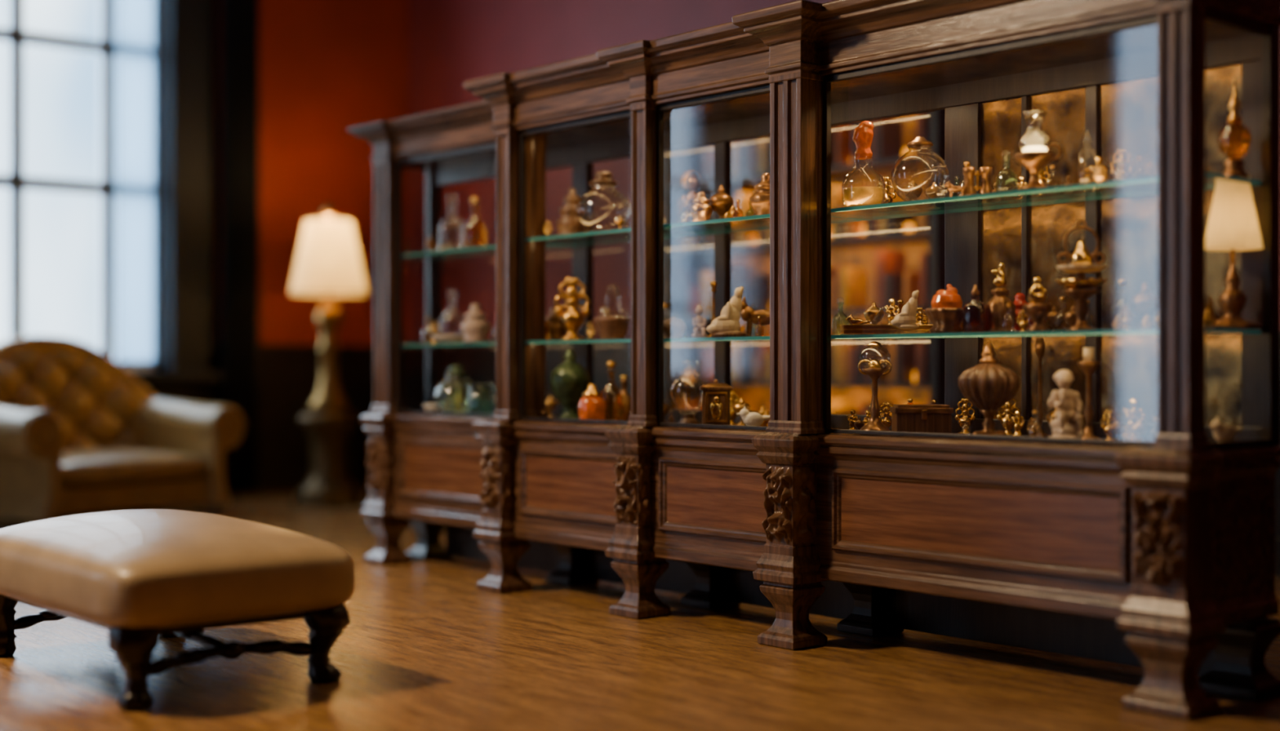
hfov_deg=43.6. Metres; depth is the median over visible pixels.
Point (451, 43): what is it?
wall
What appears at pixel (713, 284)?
candlestick
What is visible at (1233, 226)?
table lamp
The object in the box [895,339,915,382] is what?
book
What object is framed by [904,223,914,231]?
lantern
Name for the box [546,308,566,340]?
lidded pot
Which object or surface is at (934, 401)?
bottle
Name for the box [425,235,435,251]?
urn
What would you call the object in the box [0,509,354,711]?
footstool
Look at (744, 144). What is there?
book
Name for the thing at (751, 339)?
glass shelf
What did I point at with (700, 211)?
lidded pot
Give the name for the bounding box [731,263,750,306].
book
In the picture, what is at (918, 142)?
jar
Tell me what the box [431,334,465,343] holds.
dish
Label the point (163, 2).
trim
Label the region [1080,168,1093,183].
centrepiece
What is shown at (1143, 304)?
urn
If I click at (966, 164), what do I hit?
bottle
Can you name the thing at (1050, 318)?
urn
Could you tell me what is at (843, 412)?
book
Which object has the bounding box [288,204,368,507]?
lamp
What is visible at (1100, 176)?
lidded pot
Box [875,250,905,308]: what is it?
book
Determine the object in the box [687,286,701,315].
book
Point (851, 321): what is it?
bird figurine
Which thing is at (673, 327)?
bowl
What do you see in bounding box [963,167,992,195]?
glasses
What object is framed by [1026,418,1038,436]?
centrepiece
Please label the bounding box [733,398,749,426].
goblet
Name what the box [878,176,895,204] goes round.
figurine
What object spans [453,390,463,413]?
figurine
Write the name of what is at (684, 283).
book
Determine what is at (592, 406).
storage jar
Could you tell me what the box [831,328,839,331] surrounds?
book
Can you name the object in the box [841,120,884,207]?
flask
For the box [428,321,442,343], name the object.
goblet
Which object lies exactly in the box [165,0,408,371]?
wall
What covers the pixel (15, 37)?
window
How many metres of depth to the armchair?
9.51 m
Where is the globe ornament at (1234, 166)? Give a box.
[1217,79,1251,178]
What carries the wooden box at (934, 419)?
on the display cabinet
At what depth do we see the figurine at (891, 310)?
5.04 m
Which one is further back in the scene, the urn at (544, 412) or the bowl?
the urn at (544, 412)
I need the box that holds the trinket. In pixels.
[943,180,967,196]
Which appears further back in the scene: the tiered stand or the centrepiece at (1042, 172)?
the centrepiece at (1042, 172)
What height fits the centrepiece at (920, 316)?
0.092 m
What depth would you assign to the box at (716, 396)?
5.55 m
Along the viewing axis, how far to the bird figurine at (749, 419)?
5.45 m
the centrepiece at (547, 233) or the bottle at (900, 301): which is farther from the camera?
the centrepiece at (547, 233)
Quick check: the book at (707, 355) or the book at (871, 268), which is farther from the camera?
the book at (707, 355)
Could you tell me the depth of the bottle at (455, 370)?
6.99 m
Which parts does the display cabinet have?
carved panel, leg, carved panel, frame, cornice, leg, frieze panel, glazed door, carved panel, leg, carved panel, frieze panel, leg, glazed door, carved panel, leg, carved panel, leg, frieze panel, glazed door, carved panel, leg, carved panel, skirting, frame, leg, cornice, frieze panel, glazed door, carved panel, leg, leg, frame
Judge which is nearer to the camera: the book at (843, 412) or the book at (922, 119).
the book at (922, 119)
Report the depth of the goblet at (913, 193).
5.20 m
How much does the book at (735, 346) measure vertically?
0.280 m
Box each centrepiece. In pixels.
[542,221,552,235]
[554,277,590,340]
[586,323,595,339]
[729,391,738,425]
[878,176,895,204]
[878,402,893,431]
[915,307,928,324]
[955,398,975,434]
[996,397,1019,435]
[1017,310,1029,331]
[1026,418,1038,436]
[1039,165,1050,186]
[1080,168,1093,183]
[1101,409,1118,439]
[1111,149,1133,180]
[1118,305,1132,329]
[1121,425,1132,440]
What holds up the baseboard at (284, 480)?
attached to the wall at (327, 68)
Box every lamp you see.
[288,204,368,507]
[857,341,892,435]
[1013,111,1062,190]
[1205,176,1262,329]
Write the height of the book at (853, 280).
0.221 m
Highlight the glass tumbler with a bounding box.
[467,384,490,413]
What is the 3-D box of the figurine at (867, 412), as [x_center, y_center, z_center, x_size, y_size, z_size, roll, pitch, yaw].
[0.766,0.173,5.286,0.042,0.091,0.032,0,0,-5]
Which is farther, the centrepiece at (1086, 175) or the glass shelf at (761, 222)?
the glass shelf at (761, 222)
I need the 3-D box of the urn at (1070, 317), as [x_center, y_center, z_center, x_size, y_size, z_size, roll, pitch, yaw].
[1.268,-0.138,4.681,0.050,0.078,0.050,0,0,0]
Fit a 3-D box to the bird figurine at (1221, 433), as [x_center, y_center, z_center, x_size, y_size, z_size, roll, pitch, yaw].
[1.595,0.179,4.351,0.135,0.079,0.047,0,0,-34]
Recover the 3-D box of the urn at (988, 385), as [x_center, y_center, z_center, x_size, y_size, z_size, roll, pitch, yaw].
[1.042,0.072,4.779,0.179,0.291,0.179,0,0,0]
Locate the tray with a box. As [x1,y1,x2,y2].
[840,324,933,334]
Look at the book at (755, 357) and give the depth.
8.68 m
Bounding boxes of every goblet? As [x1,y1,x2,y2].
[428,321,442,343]
[546,395,556,417]
[615,215,624,229]
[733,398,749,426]
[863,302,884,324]
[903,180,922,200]
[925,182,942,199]
[1046,407,1057,424]
[1108,421,1123,440]
[1131,420,1146,441]
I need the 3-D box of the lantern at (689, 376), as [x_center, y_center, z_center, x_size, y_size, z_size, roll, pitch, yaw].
[0.284,0.062,9.200,0.040,0.045,0.041,0,0,-41]
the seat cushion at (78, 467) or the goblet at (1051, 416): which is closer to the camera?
the goblet at (1051, 416)
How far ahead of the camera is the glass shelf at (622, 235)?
6.19 m
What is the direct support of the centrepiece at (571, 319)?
on the display cabinet
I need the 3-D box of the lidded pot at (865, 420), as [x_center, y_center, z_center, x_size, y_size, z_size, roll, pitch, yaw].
[0.737,0.193,5.221,0.037,0.049,0.037,0,0,0]
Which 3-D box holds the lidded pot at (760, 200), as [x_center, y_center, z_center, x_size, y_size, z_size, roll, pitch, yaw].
[0.438,-0.585,5.523,0.119,0.156,0.119,0,0,0]
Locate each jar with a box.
[575,171,631,230]
[578,384,605,423]
[891,137,949,199]
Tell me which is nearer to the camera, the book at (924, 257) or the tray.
the tray
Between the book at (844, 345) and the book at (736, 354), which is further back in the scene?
the book at (736, 354)
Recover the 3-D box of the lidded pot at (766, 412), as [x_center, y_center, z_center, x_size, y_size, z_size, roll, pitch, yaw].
[0.452,0.188,5.689,0.045,0.059,0.045,0,0,0]
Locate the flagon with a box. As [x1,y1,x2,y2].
[670,362,704,423]
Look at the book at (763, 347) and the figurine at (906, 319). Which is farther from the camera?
the book at (763, 347)
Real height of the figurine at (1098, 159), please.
0.114 m
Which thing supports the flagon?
on the display cabinet
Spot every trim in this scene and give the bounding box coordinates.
[129,0,223,382]
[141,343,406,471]
[161,0,165,371]
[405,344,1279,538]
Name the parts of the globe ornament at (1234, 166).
globe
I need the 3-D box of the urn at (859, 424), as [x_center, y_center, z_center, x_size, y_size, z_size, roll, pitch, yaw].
[0.707,0.191,5.150,0.034,0.053,0.034,0,0,0]
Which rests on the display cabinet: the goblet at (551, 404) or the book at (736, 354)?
the goblet at (551, 404)
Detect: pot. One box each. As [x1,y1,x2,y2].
[460,303,489,342]
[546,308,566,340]
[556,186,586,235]
[593,300,631,339]
[689,191,712,222]
[723,202,739,218]
[749,173,769,215]
[757,406,765,414]
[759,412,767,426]
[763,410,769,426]
[862,417,868,425]
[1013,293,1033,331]
[1093,164,1108,182]
[1111,315,1123,329]
[1141,315,1152,328]
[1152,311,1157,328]
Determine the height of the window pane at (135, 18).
2.910 m
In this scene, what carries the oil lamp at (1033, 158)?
on the display cabinet
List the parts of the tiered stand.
plate, plate, handle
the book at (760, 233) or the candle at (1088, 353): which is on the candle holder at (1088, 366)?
the candle at (1088, 353)
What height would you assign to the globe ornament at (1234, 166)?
0.272 m
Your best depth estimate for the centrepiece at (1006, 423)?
4.96 m
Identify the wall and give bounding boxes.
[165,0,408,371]
[408,0,835,343]
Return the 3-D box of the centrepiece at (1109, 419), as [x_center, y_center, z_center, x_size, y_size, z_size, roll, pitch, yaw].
[1.362,0.173,4.640,0.040,0.089,0.036,0,0,42]
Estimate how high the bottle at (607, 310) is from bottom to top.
0.126 m
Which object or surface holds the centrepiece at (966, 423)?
on the display cabinet
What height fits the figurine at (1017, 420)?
0.082 m
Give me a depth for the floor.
4.62 m
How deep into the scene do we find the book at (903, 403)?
7.90 m
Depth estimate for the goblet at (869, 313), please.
5.27 m
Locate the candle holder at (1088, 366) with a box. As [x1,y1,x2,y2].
[1077,347,1102,439]
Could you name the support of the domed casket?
on the display cabinet
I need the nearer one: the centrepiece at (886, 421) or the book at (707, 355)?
the centrepiece at (886, 421)
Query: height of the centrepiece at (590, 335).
0.072 m
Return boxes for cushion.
[0,509,354,628]
[60,448,204,485]
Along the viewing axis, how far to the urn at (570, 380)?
6.27 m
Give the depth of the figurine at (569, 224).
6.30 m
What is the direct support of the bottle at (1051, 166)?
on the display cabinet
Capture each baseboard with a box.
[227,466,368,495]
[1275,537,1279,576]
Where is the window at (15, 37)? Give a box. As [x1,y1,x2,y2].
[0,0,161,371]
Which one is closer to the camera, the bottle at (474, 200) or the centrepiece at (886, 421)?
the centrepiece at (886, 421)
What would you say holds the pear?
on the tiered stand
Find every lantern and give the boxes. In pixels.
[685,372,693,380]
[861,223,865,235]
[902,147,913,156]
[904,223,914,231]
[913,371,915,382]
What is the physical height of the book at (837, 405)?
0.280 m
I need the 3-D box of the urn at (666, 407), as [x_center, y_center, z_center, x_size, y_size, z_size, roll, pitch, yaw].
[0.084,0.171,6.134,0.060,0.093,0.060,0,0,0]
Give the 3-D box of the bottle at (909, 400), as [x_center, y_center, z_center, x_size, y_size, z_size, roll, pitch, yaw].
[0.871,0.162,5.156,0.051,0.111,0.051,0,0,0]
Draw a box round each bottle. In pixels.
[434,364,479,412]
[464,196,487,240]
[604,308,610,313]
[604,360,618,388]
[613,374,631,421]
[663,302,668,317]
[897,299,903,306]
[907,398,912,403]
[931,399,937,404]
[957,161,976,186]
[962,284,988,333]
[986,262,1016,332]
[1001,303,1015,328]
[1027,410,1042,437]
[1044,164,1059,186]
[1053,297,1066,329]
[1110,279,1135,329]
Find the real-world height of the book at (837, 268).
0.230 m
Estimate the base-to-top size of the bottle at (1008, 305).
0.083 m
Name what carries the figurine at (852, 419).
on the display cabinet
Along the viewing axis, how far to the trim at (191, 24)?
10.88 m
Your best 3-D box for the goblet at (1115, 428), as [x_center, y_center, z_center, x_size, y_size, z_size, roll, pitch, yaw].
[1.339,0.186,4.501,0.039,0.063,0.039,0,0,0]
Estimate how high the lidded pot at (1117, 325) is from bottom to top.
0.042 m
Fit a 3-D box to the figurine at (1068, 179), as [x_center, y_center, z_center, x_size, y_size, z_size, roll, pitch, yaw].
[1.266,-0.533,4.722,0.026,0.054,0.028,0,0,0]
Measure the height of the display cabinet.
2.038 m
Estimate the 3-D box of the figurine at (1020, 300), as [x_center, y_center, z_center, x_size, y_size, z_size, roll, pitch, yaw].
[1.161,-0.160,4.886,0.093,0.122,0.093,0,0,0]
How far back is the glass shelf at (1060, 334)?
4.69 m
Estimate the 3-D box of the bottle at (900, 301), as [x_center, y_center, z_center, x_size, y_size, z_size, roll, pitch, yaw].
[0.861,-0.158,5.287,0.055,0.119,0.055,0,0,0]
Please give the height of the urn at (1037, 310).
0.158 m
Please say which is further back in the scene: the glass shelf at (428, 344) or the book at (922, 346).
the book at (922, 346)
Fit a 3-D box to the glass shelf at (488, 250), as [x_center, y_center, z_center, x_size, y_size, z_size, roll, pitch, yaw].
[-0.698,-0.500,6.993,0.215,0.012,1.095,0,0,-41]
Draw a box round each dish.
[423,404,443,412]
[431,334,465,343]
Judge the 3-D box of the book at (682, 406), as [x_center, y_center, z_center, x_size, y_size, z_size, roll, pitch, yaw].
[0.303,0.338,9.187,0.170,0.233,0.032,0,0,-41]
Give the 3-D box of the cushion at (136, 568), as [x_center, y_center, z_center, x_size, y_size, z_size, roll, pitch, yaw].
[-1.441,0.574,4.760,0.740,0.276,1.210,0,0,-41]
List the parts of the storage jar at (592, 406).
lid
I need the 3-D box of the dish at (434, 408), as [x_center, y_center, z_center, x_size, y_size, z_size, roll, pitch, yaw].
[-0.929,0.197,7.194,0.092,0.042,0.092,0,0,0]
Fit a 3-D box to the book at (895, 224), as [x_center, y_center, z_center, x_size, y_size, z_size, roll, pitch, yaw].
[1.306,-0.729,8.027,0.170,0.147,0.047,0,0,-41]
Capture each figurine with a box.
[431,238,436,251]
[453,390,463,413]
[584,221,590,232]
[680,173,699,222]
[691,304,707,337]
[706,286,747,337]
[736,406,769,426]
[740,297,769,337]
[844,314,871,324]
[847,409,857,430]
[865,404,871,421]
[884,297,899,324]
[890,290,919,328]
[992,182,999,192]
[1011,410,1024,436]
[1015,176,1027,188]
[1064,176,1072,185]
[1088,155,1107,182]
[1122,397,1145,441]
[1210,417,1242,441]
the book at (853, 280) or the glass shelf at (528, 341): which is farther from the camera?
the book at (853, 280)
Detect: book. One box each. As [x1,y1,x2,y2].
[675,273,701,315]
[675,401,701,409]
[680,280,701,315]
[680,404,702,409]
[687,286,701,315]
[700,348,714,380]
[701,272,713,315]
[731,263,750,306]
[731,342,739,381]
[734,352,739,381]
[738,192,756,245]
[739,326,766,381]
[741,138,754,177]
[753,355,758,381]
[755,274,769,310]
[756,230,764,244]
[758,137,765,175]
[758,342,769,381]
[764,229,768,243]
[765,351,769,381]
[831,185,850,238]
[831,268,833,277]
[831,277,833,310]
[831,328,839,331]
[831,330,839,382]
[831,399,854,413]
[833,265,861,310]
[833,410,859,414]
[835,124,852,165]
[840,266,867,310]
[840,334,856,382]
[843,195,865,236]
[848,347,856,382]
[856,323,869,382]
[859,404,864,414]
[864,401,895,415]
[865,220,873,235]
[867,264,875,308]
[873,219,879,234]
[875,118,902,159]
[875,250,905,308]
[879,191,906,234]
[884,273,903,308]
[885,216,915,233]
[888,340,895,382]
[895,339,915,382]
[902,402,922,404]
[903,271,919,306]
[915,339,929,382]
[916,111,929,155]
[920,253,929,306]
[922,400,929,404]
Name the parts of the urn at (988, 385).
lid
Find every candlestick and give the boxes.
[705,281,717,337]
[1030,337,1050,437]
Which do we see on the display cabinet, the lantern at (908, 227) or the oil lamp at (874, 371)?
the oil lamp at (874, 371)
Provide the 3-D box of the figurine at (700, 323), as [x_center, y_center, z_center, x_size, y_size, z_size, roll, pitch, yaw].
[0.212,-0.158,5.714,0.058,0.121,0.062,0,0,0]
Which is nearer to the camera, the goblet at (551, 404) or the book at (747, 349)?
the goblet at (551, 404)
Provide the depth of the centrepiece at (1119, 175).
4.60 m
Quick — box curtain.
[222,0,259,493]
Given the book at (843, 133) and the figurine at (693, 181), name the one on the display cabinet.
the figurine at (693, 181)
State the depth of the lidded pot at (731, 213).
5.75 m
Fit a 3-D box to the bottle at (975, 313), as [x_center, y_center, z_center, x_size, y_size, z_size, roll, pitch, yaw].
[1.007,-0.171,4.803,0.075,0.144,0.075,0,0,0]
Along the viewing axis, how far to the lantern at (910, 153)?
7.96 m
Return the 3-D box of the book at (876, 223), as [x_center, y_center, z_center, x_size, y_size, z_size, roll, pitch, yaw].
[1.249,-0.739,8.093,0.170,0.166,0.036,0,0,-41]
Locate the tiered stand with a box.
[1055,219,1107,330]
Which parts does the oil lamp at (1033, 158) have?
handle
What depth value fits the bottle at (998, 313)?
4.78 m
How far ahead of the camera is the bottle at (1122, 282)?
4.63 m
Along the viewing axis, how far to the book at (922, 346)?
7.82 m
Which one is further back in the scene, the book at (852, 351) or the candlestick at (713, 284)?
the book at (852, 351)
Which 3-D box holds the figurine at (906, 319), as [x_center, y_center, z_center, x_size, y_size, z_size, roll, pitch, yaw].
[0.830,-0.175,5.012,0.091,0.122,0.047,0,0,2]
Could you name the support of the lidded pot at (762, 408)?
on the display cabinet
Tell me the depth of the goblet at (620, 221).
6.00 m
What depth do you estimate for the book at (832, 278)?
8.26 m
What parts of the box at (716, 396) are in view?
frame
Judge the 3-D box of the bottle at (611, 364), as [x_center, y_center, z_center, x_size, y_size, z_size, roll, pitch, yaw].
[-0.110,0.100,6.156,0.080,0.236,0.080,0,0,0]
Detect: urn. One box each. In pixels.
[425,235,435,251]
[540,405,550,417]
[550,347,590,418]
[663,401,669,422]
[709,184,733,218]
[853,417,864,430]
[958,341,1019,435]
[1022,276,1052,331]
[1044,306,1062,331]
[1064,306,1076,326]
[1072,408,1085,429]
[1128,282,1157,329]
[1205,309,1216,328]
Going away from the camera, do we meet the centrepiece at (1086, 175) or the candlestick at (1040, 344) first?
the centrepiece at (1086, 175)
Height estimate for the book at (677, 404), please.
0.244 m
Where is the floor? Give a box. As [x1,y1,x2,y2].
[0,487,1279,730]
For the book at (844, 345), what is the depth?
8.20 m
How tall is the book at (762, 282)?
0.207 m
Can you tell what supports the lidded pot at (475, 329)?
on the display cabinet
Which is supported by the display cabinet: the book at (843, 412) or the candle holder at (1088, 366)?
the candle holder at (1088, 366)
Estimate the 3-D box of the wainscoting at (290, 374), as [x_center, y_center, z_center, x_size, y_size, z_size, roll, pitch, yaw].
[-5.210,0.295,9.086,9.200,0.890,0.085,0,0,-41]
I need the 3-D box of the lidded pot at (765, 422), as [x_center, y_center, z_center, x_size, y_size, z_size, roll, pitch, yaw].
[0.426,0.191,5.613,0.041,0.054,0.041,0,0,0]
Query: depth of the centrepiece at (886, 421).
5.20 m
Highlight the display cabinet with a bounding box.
[346,0,1279,720]
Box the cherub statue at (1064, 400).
[1047,369,1084,439]
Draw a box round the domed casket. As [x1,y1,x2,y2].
[924,284,963,333]
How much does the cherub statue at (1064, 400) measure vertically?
0.207 m
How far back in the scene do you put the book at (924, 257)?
7.81 m
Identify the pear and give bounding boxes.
[1070,236,1093,264]
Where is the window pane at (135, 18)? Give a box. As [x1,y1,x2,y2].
[116,0,153,361]
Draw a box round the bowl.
[663,316,686,337]
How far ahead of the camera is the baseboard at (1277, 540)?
6.83 m
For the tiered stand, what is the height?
0.318 m
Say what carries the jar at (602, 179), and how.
on the display cabinet
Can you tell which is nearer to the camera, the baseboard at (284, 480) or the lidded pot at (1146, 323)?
the lidded pot at (1146, 323)
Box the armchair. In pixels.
[0,335,246,520]
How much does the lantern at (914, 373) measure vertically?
0.060 m
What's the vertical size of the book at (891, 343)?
0.217 m
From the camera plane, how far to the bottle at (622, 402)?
6.21 m
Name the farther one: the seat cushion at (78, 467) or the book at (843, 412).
the seat cushion at (78, 467)
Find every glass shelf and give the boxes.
[401,244,577,259]
[401,342,577,346]
[525,227,721,246]
[525,338,702,345]
[663,213,869,233]
[663,336,847,342]
[831,172,1261,220]
[831,328,1261,340]
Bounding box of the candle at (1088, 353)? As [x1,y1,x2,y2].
[1083,347,1094,360]
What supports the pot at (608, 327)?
on the display cabinet
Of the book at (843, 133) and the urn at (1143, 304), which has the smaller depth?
the urn at (1143, 304)
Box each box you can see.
[699,379,732,428]
[889,404,953,433]
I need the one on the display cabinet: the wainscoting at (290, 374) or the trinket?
the trinket

